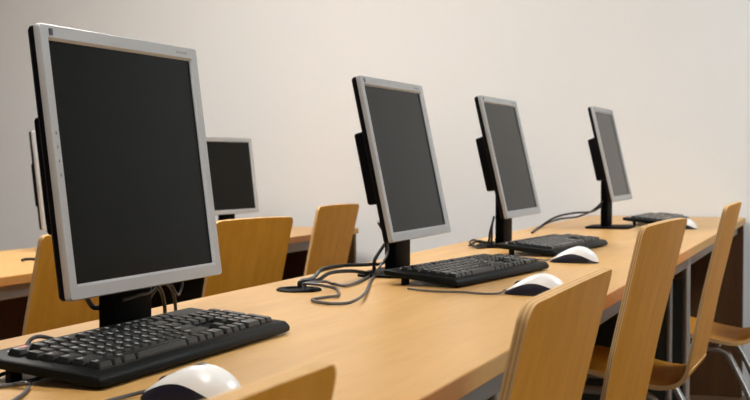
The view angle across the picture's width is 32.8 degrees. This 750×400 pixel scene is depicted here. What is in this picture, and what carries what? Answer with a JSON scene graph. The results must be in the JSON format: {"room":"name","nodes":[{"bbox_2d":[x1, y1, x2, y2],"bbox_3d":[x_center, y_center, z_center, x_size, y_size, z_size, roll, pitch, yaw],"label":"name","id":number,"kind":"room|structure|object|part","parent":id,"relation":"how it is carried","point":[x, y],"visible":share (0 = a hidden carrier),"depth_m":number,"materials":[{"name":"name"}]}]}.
{"room":"computer lab","nodes":[
{"label":"computer lab","id":0,"kind":"room"},
{"bbox_2d":[0,0,749,394],"bbox_3d":[0.122,-0.634,5.763,10.600,2.966,0.120,1,2,20],"label":"wall","id":1,"kind":"structure","parent":0,"point":[673,75],"depth_m":5.62,"materials":[{"name":"paint"}]},
{"bbox_3d":[-1.380,1.042,1.774,10.600,0.134,8.700,1,2,20],"label":"floor","id":2,"kind":"structure","parent":0,"visible":0},
{"bbox_2d":[22,234,98,335],"bbox_3d":[-0.941,0.499,3.257,0.517,0.858,0.370,1,2,22],"label":"chair","id":3,"kind":"object","parent":2,"relation":"on","point":[45,311],"visible":0.15,"depth_m":3.05,"materials":[{"name":"brown wood"}]},
{"bbox_2d":[0,226,358,339],"bbox_3d":[-1.159,0.553,3.581,0.584,0.730,4.670,1,2,20],"label":"desk","id":4,"kind":"object","parent":2,"relation":"on","point":[15,274],"visible":0.13,"depth_m":4.18,"materials":[{"name":"brown wood"}]},
{"bbox_3d":[-1.371,0.484,3.650,0.018,0.544,4.595,1,2,20],"label":"modesty panel","id":5,"kind":"part","parent":4,"relation":"part of","materials":[{"name":"brown wood"}]},
{"bbox_2d":[21,258,34,260],"bbox_3d":[-1.013,0.171,3.927,0.049,0.013,0.354,0,2,4],"label":"cable","id":6,"kind":"object","parent":4,"relation":"on","point":[23,259],"visible":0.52,"depth_m":3.76,"materials":[{"name":"black plastic"}]},
{"bbox_2d":[29,131,46,229],"bbox_3d":[-1.039,-0.034,4.335,0.150,0.395,0.380,1,2,20],"label":"monitor","id":7,"kind":"object","parent":4,"relation":"on","point":[38,195],"visible":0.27,"depth_m":4.16,"materials":[{"name":"silver metal"}]},
{"bbox_3d":[-0.929,0.237,3.478,0.032,0.040,4.595,1,2,20],"label":"rail","id":8,"kind":"part","parent":4,"relation":"part of","materials":[{"name":"grey"}]},
{"bbox_3d":[-0.718,0.520,4.639,0.423,0.530,0.014,1,2,20],"label":"leg panel","id":9,"kind":"part","parent":4,"relation":"part of","materials":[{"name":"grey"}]},
{"bbox_2d":[206,137,258,220],"bbox_3d":[-0.619,-0.068,5.417,0.150,0.395,0.380,1,2,27],"label":"monitor","id":10,"kind":"object","parent":4,"relation":"on","point":[231,162],"visible":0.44,"depth_m":5.43,"materials":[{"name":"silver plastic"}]},
{"bbox_3d":[-0.356,0.498,5.744,0.574,0.704,0.025,1,2,20],"label":"panel","id":11,"kind":"part","parent":4,"relation":"part of","materials":[{"name":"brown wood"}]},
{"bbox_2d":[202,216,292,297],"bbox_3d":[-0.562,0.476,3.981,0.517,0.858,0.370,1,2,34],"label":"chair","id":12,"kind":"object","parent":2,"relation":"on","point":[253,251],"visible":0.21,"depth_m":3.83,"materials":[{"name":"brown wood"}]},
{"bbox_2d":[304,203,358,275],"bbox_3d":[-0.365,0.441,5.110,0.517,0.858,0.370,1,2,24],"label":"chair","id":13,"kind":"object","parent":2,"relation":"on","point":[334,225],"visible":0.21,"depth_m":4.97,"materials":[{"name":"brown wood"}]},
{"bbox_2d":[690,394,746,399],"bbox_3d":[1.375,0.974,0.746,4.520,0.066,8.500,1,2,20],"label":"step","id":14,"kind":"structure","parent":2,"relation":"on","point":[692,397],"depth_m":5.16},
{"bbox_2d":[206,360,335,399],"bbox_3d":[-0.318,0.515,0.642,0.517,0.858,0.370,1,2,20],"label":"chair","id":15,"kind":"object","parent":14,"relation":"on","point":[315,380],"visible":1,"depth_m":0.65,"materials":[{"name":"brown wood"}]},
{"bbox_2d":[0,215,745,399],"bbox_3d":[0.261,0.510,2.763,0.640,0.735,5.430,1,2,20],"label":"desk","id":16,"kind":"object","parent":14,"relation":"on","point":[395,342],"visible":0.62,"depth_m":1.97,"materials":[{"name":"brown wood"}]},
{"bbox_2d":[28,23,221,327],"bbox_3d":[-0.310,-0.015,1.667,0.150,0.393,0.398,1,2,20],"label":"monitor","id":17,"kind":"object","parent":16,"relation":"on","point":[124,167],"visible":0.86,"depth_m":1.62,"materials":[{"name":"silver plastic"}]},
{"bbox_2d":[0,308,289,399],"bbox_3d":[-0.295,0.171,1.480,0.169,0.033,0.587,1,2,20],"label":"keyboard","id":18,"kind":"object","parent":16,"relation":"on","point":[105,356],"visible":1,"depth_m":1.44,"materials":[{"name":"black plastic"}]},
{"bbox_2d":[106,362,240,399],"bbox_3d":[-0.265,0.178,1.174,0.293,0.038,0.106,-1,2,-34],"label":"computer mouse","id":19,"kind":"object","parent":16,"relation":"on","point":[200,381],"visible":0.88,"depth_m":1.21,"materials":[{"name":"white plastic"}]},
{"bbox_2d":[297,75,450,304],"bbox_3d":[0.009,-0.040,2.418,0.185,0.396,0.766,1,2,20],"label":"monitor","id":20,"kind":"object","parent":16,"relation":"on","point":[395,146],"visible":0.97,"depth_m":2.55,"materials":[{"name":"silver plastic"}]},
{"bbox_2d":[384,254,548,286],"bbox_3d":[0.194,0.137,2.559,0.156,0.033,0.468,1,2,28],"label":"keyboard","id":21,"kind":"object","parent":16,"relation":"on","point":[472,269],"visible":1,"depth_m":2.46,"materials":[{"name":"grey plastic"}]},
{"bbox_2d":[407,272,563,295],"bbox_3d":[0.193,0.144,2.232,0.288,0.038,0.070,0,2,11],"label":"computer mouse","id":22,"kind":"object","parent":16,"relation":"on","point":[534,285],"visible":0.83,"depth_m":2.20,"materials":[{"name":"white plastic"}]},
{"bbox_3d":[0.171,0.551,1.832,0.023,0.688,0.023,1,2,20],"label":"leg","id":23,"kind":"part","parent":16,"relation":"part of","materials":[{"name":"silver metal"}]},
{"bbox_2d":[468,95,540,248],"bbox_3d":[0.351,-0.075,3.460,0.176,0.401,0.380,1,2,20],"label":"monitor","id":24,"kind":"object","parent":16,"relation":"on","point":[502,149],"visible":0.92,"depth_m":3.42,"materials":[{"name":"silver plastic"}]},
{"bbox_2d":[495,234,607,255],"bbox_3d":[0.465,0.113,3.308,0.156,0.033,0.468,1,2,26],"label":"keyboard","id":25,"kind":"object","parent":16,"relation":"on","point":[552,244],"visible":1,"depth_m":3.19,"materials":[{"name":"grey plastic"}]},
{"bbox_2d":[538,245,598,263],"bbox_3d":[0.432,0.123,2.921,0.161,0.038,0.063,1,2,18],"label":"computer mouse","id":26,"kind":"object","parent":16,"relation":"on","point":[578,254],"visible":0.97,"depth_m":2.89,"materials":[{"name":"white plastic"}]},
{"bbox_2d":[531,106,634,233],"bbox_3d":[0.688,-0.108,4.300,0.318,0.413,0.641,1,2,20],"label":"monitor","id":27,"kind":"object","parent":16,"relation":"on","point":[605,147],"visible":1,"depth_m":4.35,"materials":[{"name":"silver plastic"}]},
{"bbox_3d":[0.517,0.197,2.650,0.032,0.040,5.355,1,2,20],"label":"rail","id":28,"kind":"part","parent":16,"relation":"part of","materials":[{"name":"grey"}]},
{"bbox_3d":[0.650,0.484,3.681,0.479,0.530,0.014,1,2,20],"label":"leg panel","id":29,"kind":"part","parent":16,"relation":"part of","materials":[{"name":"grey"}]},
{"bbox_2d":[623,212,688,224],"bbox_3d":[1.059,0.069,4.725,0.188,0.033,0.487,1,2,23],"label":"keyboard","id":30,"kind":"object","parent":16,"relation":"on","point":[650,217],"visible":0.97,"depth_m":4.59,"materials":[{"name":"grey plastic"}]},
{"bbox_3d":[0.833,0.495,3.612,0.023,0.688,0.023,1,2,20],"label":"leg","id":31,"kind":"part","parent":16,"relation":"part of","materials":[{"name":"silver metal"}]},
{"bbox_3d":[0.876,0.495,3.596,0.023,0.688,0.023,1,2,20],"label":"leg","id":32,"kind":"part","parent":16,"relation":"part of","materials":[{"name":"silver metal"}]},
{"bbox_2d":[686,218,696,228],"bbox_3d":[1.016,0.078,4.334,0.158,0.038,0.061,1,2,20],"label":"computer mouse","id":33,"kind":"object","parent":16,"relation":"on","point":[690,224],"visible":0.23,"depth_m":4.29,"materials":[{"name":"white plastic"}]},
{"bbox_3d":[1.197,0.447,5.282,0.630,0.704,0.025,1,2,20],"label":"panel","id":34,"kind":"part","parent":16,"relation":"part of","materials":[{"name":"brown wood"}]},
{"bbox_2d":[498,267,611,399],"bbox_3d":[-0.051,0.496,1.252,0.517,0.858,0.370,1,2,20],"label":"chair","id":35,"kind":"object","parent":14,"relation":"on","point":[555,332],"visible":1,"depth_m":1.09,"materials":[{"name":"brown wood"}]},
{"bbox_2d":[600,218,686,399],"bbox_3d":[0.294,0.460,2.391,0.517,0.858,0.370,1,2,25],"label":"chair","id":36,"kind":"object","parent":14,"relation":"on","point":[657,247],"visible":1,"depth_m":2.24,"materials":[{"name":"brown wood"}]},
{"bbox_2d":[583,201,741,399],"bbox_3d":[0.675,0.431,3.321,0.517,0.858,0.370,1,2,21],"label":"chair","id":37,"kind":"object","parent":14,"relation":"on","point":[665,375],"visible":0.6,"depth_m":3.19,"materials":[{"name":"brown wood"}]},
{"bbox_3d":[0.484,0.660,3.244,0.192,0.384,0.029,1,2,17],"label":"leg","id":38,"kind":"part","parent":37,"relation":"part of","materials":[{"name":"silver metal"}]},
{"bbox_3d":[0.631,0.433,3.339,0.422,0.052,0.370,1,2,21],"label":"seat","id":39,"kind":"part","parent":37,"relation":"part of","materials":[{"name":"brown wood"}]},
{"bbox_3d":[0.704,0.663,3.157,0.279,0.386,0.026,1,2,24],"label":"leg","id":40,"kind":"part","parent":37,"relation":"part of","materials":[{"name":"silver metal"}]},
{"bbox_3d":[0.812,0.655,3.435,0.279,0.386,0.026,1,2,19],"label":"leg","id":41,"kind":"part","parent":37,"relation":"part of","materials":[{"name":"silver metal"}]},
{"bbox_3d":[0.867,0.211,3.240,0.105,0.412,0.363,1,2,21],"label":"backrest","id":42,"kind":"part","parent":37,"relation":"part of","materials":[{"name":"brown wood"}]},
{"bbox_2d":[690,316,749,399],"bbox_3d":[1.062,0.408,4.069,0.517,0.858,0.370,1,2,20],"label":"chair","id":43,"kind":"object","parent":14,"relation":"on","point":[720,334],"visible":0.41,"depth_m":3.93,"materials":[{"name":"brown wood"}]},
{"bbox_3d":[1.017,0.410,4.085,0.422,0.052,0.370,1,2,20],"label":"seat","id":44,"kind":"part","parent":43,"relation":"part of","materials":[{"name":"brown wood"}]},
{"bbox_3d":[1.093,0.640,3.903,0.278,0.386,0.034,1,2,20],"label":"leg","id":45,"kind":"part","parent":43,"relation":"part of","materials":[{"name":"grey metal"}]},
{"bbox_3d":[1.197,0.631,4.184,0.279,0.386,0.026,1,2,18],"label":"leg","id":46,"kind":"part","parent":43,"relation":"part of","materials":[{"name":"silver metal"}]}
]}

